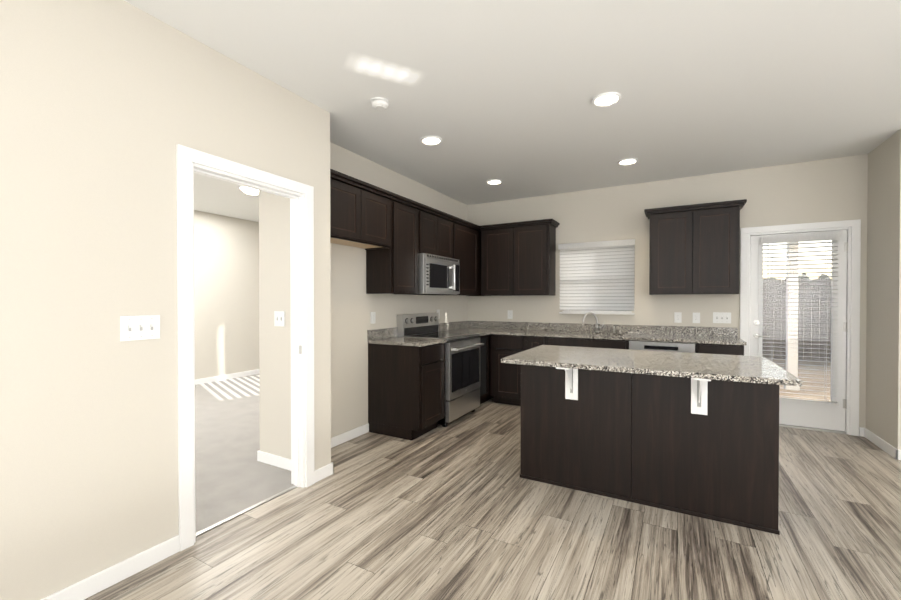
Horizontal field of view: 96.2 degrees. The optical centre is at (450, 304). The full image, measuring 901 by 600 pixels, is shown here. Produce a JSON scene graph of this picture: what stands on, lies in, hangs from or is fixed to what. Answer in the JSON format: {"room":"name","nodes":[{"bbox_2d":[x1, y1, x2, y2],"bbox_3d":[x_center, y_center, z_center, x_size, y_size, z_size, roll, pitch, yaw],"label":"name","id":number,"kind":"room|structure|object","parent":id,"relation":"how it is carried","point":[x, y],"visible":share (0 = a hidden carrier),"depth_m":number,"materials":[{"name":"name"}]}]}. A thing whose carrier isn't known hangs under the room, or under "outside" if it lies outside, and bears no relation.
{"room":"kitchen","nodes":[
{"label":"kitchen","id":0,"kind":"room"},
{"bbox_2d":[0,0,330,599],"bbox_3d":[-2.152,-0.059,0.887,0.120,2.700,4.950,0,1,29],"label":"wall","id":1,"kind":"structure","parent":0,"point":[107,107],"depth_m":1.81,"materials":[{"name":"paint"}]},
{"bbox_2d":[41,535,179,599],"bbox_3d":[-2.352,1.253,0.401,0.014,0.085,3.885,0,1,29],"label":"baseboard","id":2,"kind":"structure","parent":1,"relation":"attached to","point":[85,588],"depth_m":1.86,"materials":[{"name":"white wood"}]},
{"bbox_2d":[120,315,159,340],"bbox_3d":[-1.487,0.112,1.943,0.015,0.118,0.165,0,1,29],"label":"light switch","id":3,"kind":"object","parent":1,"relation":"attached to","point":[141,327],"visible":1,"depth_m":1.94,"materials":[{"name":"white plastic"}]},
{"bbox_2d":[176,144,314,551],"bbox_3d":[-1.250,0.225,2.510,0.156,2.105,0.890,0,1,29],"label":"door frame","id":4,"kind":"structure","parent":1,"relation":"attached to","point":[190,162],"depth_m":2.42,"materials":[{"name":"white wood"}]},
{"bbox_2d":[314,462,333,476],"bbox_3d":[-1.057,1.229,3.129,0.404,0.085,0.014,0,1,29],"label":"baseboard","id":5,"kind":"structure","parent":1,"relation":"attached to","point":[327,470],"depth_m":2.97,"materials":[{"name":"white wood"}]},
{"bbox_2d":[194,210,258,378],"bbox_3d":[-5.095,-0.088,4.298,0.120,2.700,8.050,0,1,29],"label":"wall","id":6,"kind":"structure","parent":0,"point":[226,284],"depth_m":6.66,"materials":[{"name":"paint"}]},
{"bbox_2d":[195,369,258,384],"bbox_3d":[-5.037,1.219,4.276,0.014,0.085,8.050,0,1,29],"label":"baseboard","id":7,"kind":"structure","parent":6,"relation":"attached to","point":[252,372],"depth_m":6.65,"materials":[{"name":"white wood"}]},
{"bbox_2d":[195,374,293,532],"bbox_3d":[-3.221,1.298,3.267,4.170,0.064,8.050,0,1,29],"label":"floor","id":8,"kind":"structure","parent":0,"point":[233,475],"depth_m":3.38,"materials":[{"name":"beige carpet"}]},
{"bbox_2d":[259,142,467,458],"bbox_3d":[-0.521,-0.090,4.528,0.570,2.700,3.200,0,1,29],"label":"wall","id":9,"kind":"structure","parent":0,"point":[353,304],"depth_m":3.67,"materials":[{"name":"paint"}]},
{"bbox_2d":[257,450,290,470],"bbox_3d":[-1.304,1.229,3.133,0.570,0.085,0.020,0,1,29],"label":"baseboard","id":10,"kind":"structure","parent":9,"relation":"attached to","point":[278,461],"depth_m":3.17,"materials":[{"name":"white wood"}]},
{"bbox_2d":[274,311,284,326],"bbox_3d":[-1.334,0.112,3.142,0.118,0.118,0.015,0,1,29],"label":"light switch","id":11,"kind":"object","parent":9,"relation":"attached to","point":[279,318],"visible":1,"depth_m":3.14,"materials":[{"name":"white plastic"}]},
{"bbox_2d":[331,423,368,447],"bbox_3d":[-1.031,1.225,3.618,0.014,0.085,0.895,0,1,29],"label":"baseboard","id":12,"kind":"structure","parent":9,"relation":"attached to","point":[339,439],"depth_m":3.77,"materials":[{"name":"white wood"}]},
{"bbox_2d":[330,173,397,293],"bbox_3d":[-0.891,-0.560,3.536,0.320,0.916,0.906,0,1,29],"label":"upper cabinet","id":13,"kind":"object","parent":9,"relation":"attached to","point":[392,234],"depth_m":3.60,"materials":[{"name":"brown wood"}]},
{"bbox_2d":[370,312,375,323],"bbox_3d":[-0.779,0.134,4.067,0.009,0.118,0.072,0,1,29],"label":"electrical outlet","id":14,"kind":"object","parent":9,"relation":"attached to","point":[372,317],"visible":1,"depth_m":4.06,"materials":[{"name":"white plastic"}]},
{"bbox_2d":[398,197,421,293],"bbox_3d":[-0.579,-0.565,4.098,0.320,0.916,0.540,0,1,29],"label":"upper cabinet","id":15,"kind":"object","parent":9,"relation":"attached to","point":[409,214],"depth_m":4.06,"materials":[{"name":"brown wood"}]},
{"bbox_2d":[422,205,457,258],"bbox_3d":[-0.282,-0.569,4.631,0.320,0.916,0.840,0,1,29],"label":"upper cabinet","id":16,"kind":"object","parent":9,"relation":"attached to","point":[439,231],"depth_m":4.58,"materials":[{"name":"brown wood"}]},
{"bbox_2d":[405,253,459,294],"bbox_3d":[-0.221,-0.326,4.599,0.452,0.425,0.754,0,1,29],"label":"microwave","id":17,"kind":"object","parent":16,"relation":"attached to","point":[438,275],"visible":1,"depth_m":4.41,"materials":[{"name":"silver metal"}]},
{"bbox_2d":[458,221,477,295],"bbox_3d":[0.057,-0.575,5.241,0.320,0.916,0.716,0,1,29],"label":"upper cabinet","id":18,"kind":"object","parent":9,"relation":"attached to","point":[467,233],"depth_m":5.24,"materials":[{"name":"brown wood"}]},
{"bbox_2d":[478,229,480,295],"bbox_3d":[0.298,-0.578,5.673,0.320,0.916,0.388,0,1,29],"label":"upper cabinet","id":19,"kind":"object","parent":9,"relation":"attached to","point":[479,231],"depth_m":5.57,"materials":[{"name":"brown wood"}]},
{"bbox_2d":[84,398,900,599],"bbox_3d":[1.472,1.323,0.656,7.290,0.060,8.050,0,1,29],"label":"floor","id":20,"kind":"structure","parent":0,"point":[459,509],"depth_m":2.21,"materials":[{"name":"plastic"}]},
{"bbox_2d":[368,343,443,440],"bbox_3d":[-0.435,0.824,4.060,0.620,0.880,0.465,0,1,29],"label":"base cabinet","id":21,"kind":"object","parent":20,"relation":"on","point":[406,392],"depth_m":3.86,"materials":[{"name":"brown wood"}]},
{"bbox_2d":[367,325,450,346],"bbox_3d":[-0.431,0.317,4.048,0.635,0.130,0.473,0,1,29],"label":"countertop","id":22,"kind":"structure","parent":21,"relation":"on","point":[389,336],"depth_m":4.05,"materials":[{"name":"stone"}]},
{"bbox_2d":[397,313,483,426],"bbox_3d":[-0.086,0.684,4.569,0.729,1.150,0.762,0,1,29],"label":"range","id":23,"kind":"object","parent":20,"relation":"on","point":[461,374],"visible":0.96,"depth_m":4.40,"materials":[{"name":"silver metal"}]},
{"bbox_2d":[480,334,492,403],"bbox_3d":[0.286,0.812,5.356,0.620,0.880,0.973,0,1,29],"label":"base cabinet","id":24,"kind":"object","parent":20,"relation":"on","point":[485,350],"depth_m":5.08,"materials":[{"name":"brown wood"}]},
{"bbox_2d":[439,321,490,335],"bbox_3d":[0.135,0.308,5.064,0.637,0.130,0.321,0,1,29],"label":"countertop","id":25,"kind":"structure","parent":24,"relation":"on","point":[482,328],"depth_m":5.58,"materials":[{"name":"stone"}]},
{"bbox_2d":[491,334,526,405],"bbox_3d":[0.863,0.813,5.240,0.494,0.880,0.620,0,1,29],"label":"base cabinet","id":26,"kind":"object","parent":20,"relation":"on","point":[505,383],"depth_m":5.00,"materials":[{"name":"brown wood"}]},
{"bbox_2d":[527,336,550,349],"bbox_3d":[1.158,0.815,5.076,0.340,0.880,0.620,0,1,29],"label":"base cabinet","id":27,"kind":"object","parent":20,"relation":"on","point":[532,341],"depth_m":4.79,"materials":[{"name":"brown wood"}]},
{"bbox_2d":[520,364,639,503],"bbox_3d":[1.021,0.832,3.071,0.791,0.880,0.660,0,1,29],"label":"base cabinet","id":28,"kind":"object","parent":20,"relation":"on","point":[580,428],"depth_m":2.76,"materials":[{"name":"brown wood"}]},
{"bbox_2d":[551,337,628,348],"bbox_3d":[1.642,0.817,4.806,0.928,0.880,0.620,0,1,29],"label":"base cabinet","id":29,"kind":"object","parent":20,"relation":"on","point":[558,341],"depth_m":4.49,"materials":[{"name":"brown wood"}]},
{"bbox_2d":[629,340,694,352],"bbox_3d":[2.297,0.823,4.398,0.606,0.875,0.656,0,1,29],"label":"dishwasher","id":30,"kind":"object","parent":20,"relation":"on","point":[663,346],"visible":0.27,"depth_m":4.15,"materials":[{"name":"silver metal"}]},
{"bbox_2d":[695,343,702,352],"bbox_3d":[2.296,0.820,4.443,0.740,0.880,0.620,0,1,29],"label":"base cabinet","id":31,"kind":"object","parent":20,"relation":"on","point":[698,346],"depth_m":4.01,"materials":[{"name":"brown wood"}]},
{"bbox_2d":[491,321,746,344],"bbox_3d":[1.513,0.410,4.856,3.248,0.330,0.653,0,1,29],"label":"countertop","id":32,"kind":"structure","parent":31,"relation":"on","point":[691,334],"depth_m":4.70,"materials":[{"name":"stone"}]},
{"bbox_2d":[582,312,615,332],"bbox_3d":[1.810,0.217,4.928,0.381,0.252,0.145,0,1,29],"label":"faucet","id":33,"kind":"object","parent":32,"relation":"on","point":[597,327],"visible":1,"depth_m":4.96,"materials":[{"name":"silver metal"}]},
{"bbox_2d":[640,374,779,534],"bbox_3d":[1.641,0.835,2.726,0.791,0.880,0.660,0,1,29],"label":"base cabinet","id":34,"kind":"object","parent":20,"relation":"on","point":[704,448],"depth_m":2.40,"materials":[{"name":"brown wood"}]},
{"bbox_2d":[501,345,801,386],"bbox_3d":[1.262,0.378,2.770,1.570,0.030,0.975,0,1,29],"label":"countertop","id":35,"kind":"structure","parent":34,"relation":"on","point":[751,369],"depth_m":2.54,"materials":[{"name":"stone"}]},
{"bbox_2d":[703,344,743,355],"bbox_3d":[2.756,0.823,4.187,0.394,0.880,0.620,0,1,29],"label":"base cabinet","id":36,"kind":"object","parent":20,"relation":"on","point":[724,349],"depth_m":3.90,"materials":[{"name":"brown wood"}]},
{"bbox_2d":[893,447,900,459],"bbox_3d":[4.974,1.234,2.573,3.034,0.085,0.014,0,1,29],"label":"baseboard","id":37,"kind":"structure","parent":20,"relation":"on","point":[896,452],"depth_m":3.30,"materials":[{"name":"white wood"}]},
{"bbox_2d":[124,0,900,221],"bbox_3d":[-0.183,-1.465,1.576,11.340,0.100,8.330,0,1,29],"label":"ceiling","id":38,"kind":"structure","parent":0,"point":[506,92],"depth_m":2.57,"materials":[{"name":"paint"}]},
{"bbox_2d":[238,185,258,194],"bbox_3d":[-2.453,-1.407,4.985,0.300,0.075,0.300,0,1,29],"label":"recessed light","id":39,"kind":"object","parent":38,"relation":"in","point":[249,191],"visible":0.6,"depth_m":4.91,"materials":[{"name":"white plastic"}]},
{"bbox_2d":[370,97,389,110],"bbox_3d":[-0.497,-1.403,2.844,0.136,0.046,0.136,0,1,29],"label":"smoke detector","id":40,"kind":"object","parent":38,"relation":"attached to","point":[380,104],"visible":1,"depth_m":2.81,"materials":[{"name":"white plastic"}]},
{"bbox_2d":[420,136,441,145],"bbox_3d":[-0.167,-1.428,3.518,0.192,0.022,0.192,0,1,29],"label":"recessed light","id":41,"kind":"object","parent":38,"relation":"in","point":[431,140],"visible":0.98,"depth_m":3.52,"materials":[{"name":"white plastic"}]},
{"bbox_2d":[486,179,501,184],"bbox_3d":[0.514,-1.438,4.742,0.192,0.022,0.192,0,1,29],"label":"recessed light","id":42,"kind":"object","parent":38,"relation":"in","point":[494,182],"visible":0.96,"depth_m":4.72,"materials":[{"name":"white plastic"}]},
{"bbox_2d":[592,92,620,106],"bbox_3d":[1.082,-1.422,2.801,0.192,0.022,0.192,0,1,29],"label":"recessed light","id":43,"kind":"object","parent":38,"relation":"in","point":[606,99],"visible":0.98,"depth_m":2.80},
{"bbox_2d":[617,158,637,165],"bbox_3d":[1.777,-1.432,4.051,0.192,0.022,0.192,0,1,29],"label":"recessed light","id":44,"kind":"object","parent":38,"relation":"in","point":[626,161],"visible":0.96,"depth_m":4.05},
{"bbox_2d":[468,154,867,427],"bbox_3d":[1.803,-0.096,5.158,11.340,2.700,0.160,0,1,29],"label":"wall","id":45,"kind":"structure","parent":0,"point":[829,190],"depth_m":4.63,"materials":[{"name":"paint"}]},
{"bbox_2d":[508,310,512,318],"bbox_3d":[0.827,0.140,5.606,0.072,0.118,0.009,0,1,29],"label":"electrical outlet","id":46,"kind":"object","parent":45,"relation":"attached to","point":[510,314],"visible":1,"depth_m":5.60,"materials":[{"name":"white plastic"}]},
{"bbox_2d":[480,219,559,295],"bbox_3d":[0.907,-0.589,5.356,0.982,0.942,0.352,0,1,29],"label":"upper cabinet","id":47,"kind":"object","parent":45,"relation":"attached to","point":[518,258],"visible":1,"depth_m":5.22,"materials":[{"name":"brown wood"}]},
{"bbox_2d":[558,239,634,314],"bbox_3d":[1.798,-0.327,5.014,0.900,0.895,0.072,0,1,29],"label":"window blind","id":48,"kind":"object","parent":45,"relation":"attached to","point":[599,275],"visible":0.96,"depth_m":5.00,"materials":[{"name":"white plastic"}]},
{"bbox_2d":[562,311,631,312],"bbox_3d":[1.832,0.095,5.079,0.830,0.020,0.072,0,1,29],"label":"window sill","id":49,"kind":"structure","parent":45,"relation":"attached to","point":[599,311],"depth_m":5.01,"materials":[{"name":"white paint"}]},
{"bbox_2d":[564,310,631,311],"bbox_3d":[1.865,-0.331,5.133,0.830,0.830,0.060,0,1,29],"label":"kitchen window","id":50,"kind":"structure","parent":45,"relation":"in","point":[591,310],"depth_m":5.17,"materials":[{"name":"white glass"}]},
{"bbox_2d":[674,312,681,322],"bbox_3d":[2.600,0.149,4.619,0.072,0.118,0.009,0,1,29],"label":"electrical outlet","id":51,"kind":"object","parent":45,"relation":"attached to","point":[677,317],"visible":1,"depth_m":4.62,"materials":[{"name":"white plastic"}]},
{"bbox_2d":[644,199,746,294],"bbox_3d":[2.630,-0.580,4.398,0.920,0.942,0.352,0,1,29],"label":"upper cabinet","id":52,"kind":"object","parent":45,"relation":"attached to","point":[694,248],"visible":1,"depth_m":4.26,"materials":[{"name":"brown wood"}]},
{"bbox_2d":[693,313,699,322],"bbox_3d":[2.758,0.149,4.531,0.072,0.118,0.009,0,1,29],"label":"electrical outlet","id":53,"kind":"object","parent":45,"relation":"attached to","point":[696,317],"visible":1,"depth_m":4.53,"materials":[{"name":"white plastic"}]},
{"bbox_2d":[713,312,730,322],"bbox_3d":[2.966,0.146,4.412,0.165,0.118,0.015,0,1,29],"label":"light switch","id":54,"kind":"object","parent":45,"relation":"attached to","point":[721,317],"visible":1,"depth_m":4.42,"materials":[{"name":"white plastic"}]},
{"bbox_2d":[749,230,847,430],"bbox_3d":[3.520,0.256,4.100,0.773,1.966,0.136,0,1,29],"label":"entry door","id":55,"kind":"structure","parent":45,"relation":"in","point":[815,413],"depth_m":4.05,"materials":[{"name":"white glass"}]},
{"bbox_2d":[740,219,860,435],"bbox_3d":[3.562,0.223,4.188,0.940,2.080,0.208,0,1,29],"label":"door frame","id":56,"kind":"structure","parent":45,"relation":"attached to","point":[852,228],"depth_m":3.92,"materials":[{"name":"white wood"}]},
{"bbox_2d":[859,427,892,456],"bbox_3d":[3.809,1.225,3.612,0.040,0.085,0.610,0,1,29],"label":"baseboard","id":57,"kind":"structure","parent":45,"relation":"attached to","point":[863,432],"depth_m":3.63,"materials":[{"name":"white wood"}]},
{"bbox_2d":[866,129,900,449],"bbox_3d":[5.139,-0.076,2.844,3.020,2.700,0.640,0,1,29],"label":"wall block","id":58,"kind":"object","parent":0,"point":[883,370],"visible":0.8,"depth_m":3.53,"materials":[{"name":"paint"}]},
{"label":"outside","id":59,"kind":"structure","parent":0,"visible":0},
{"bbox_2d":[768,304,830,401],"bbox_3d":[86.360,0.643,103.783,230.000,0.120,254.370,0,1,29],"label":"ground","id":60,"kind":"structure","parent":59,"point":[813,378],"depth_m":7.61,"materials":[{"name":"brown"}]},
{"bbox_2d":[762,278,830,361],"bbox_3d":[7.336,0.354,11.004,34.090,2.060,0.150,0,1,29],"label":"fence","id":61,"kind":"object","parent":60,"relation":"on","point":[782,343],"depth_m":10.09,"materials":[{"name":"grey wood"}]},
{"bbox_2d":[768,273,829,299],"bbox_3d":[115.052,-4.699,118.245,134.268,10.355,29.536,0,1,29],"label":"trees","id":62,"kind":"object","parent":60,"relation":"on","point":[807,278],"depth_m":120.00,"materials":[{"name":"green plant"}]},
{"bbox_3d":[4.309,1.368,4.738,3.500,0.140,1.480,0,1,29],"label":"patio slab","id":63,"kind":"object","parent":60,"relation":"on","visible":0},
{"bbox_2d":[784,242,799,390],"bbox_3d":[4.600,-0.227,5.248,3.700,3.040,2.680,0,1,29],"label":"porch post","id":64,"kind":"object","parent":63,"relation":"on","point":[791,328],"depth_m":6.07,"materials":[{"name":"white wood"}]}
]}

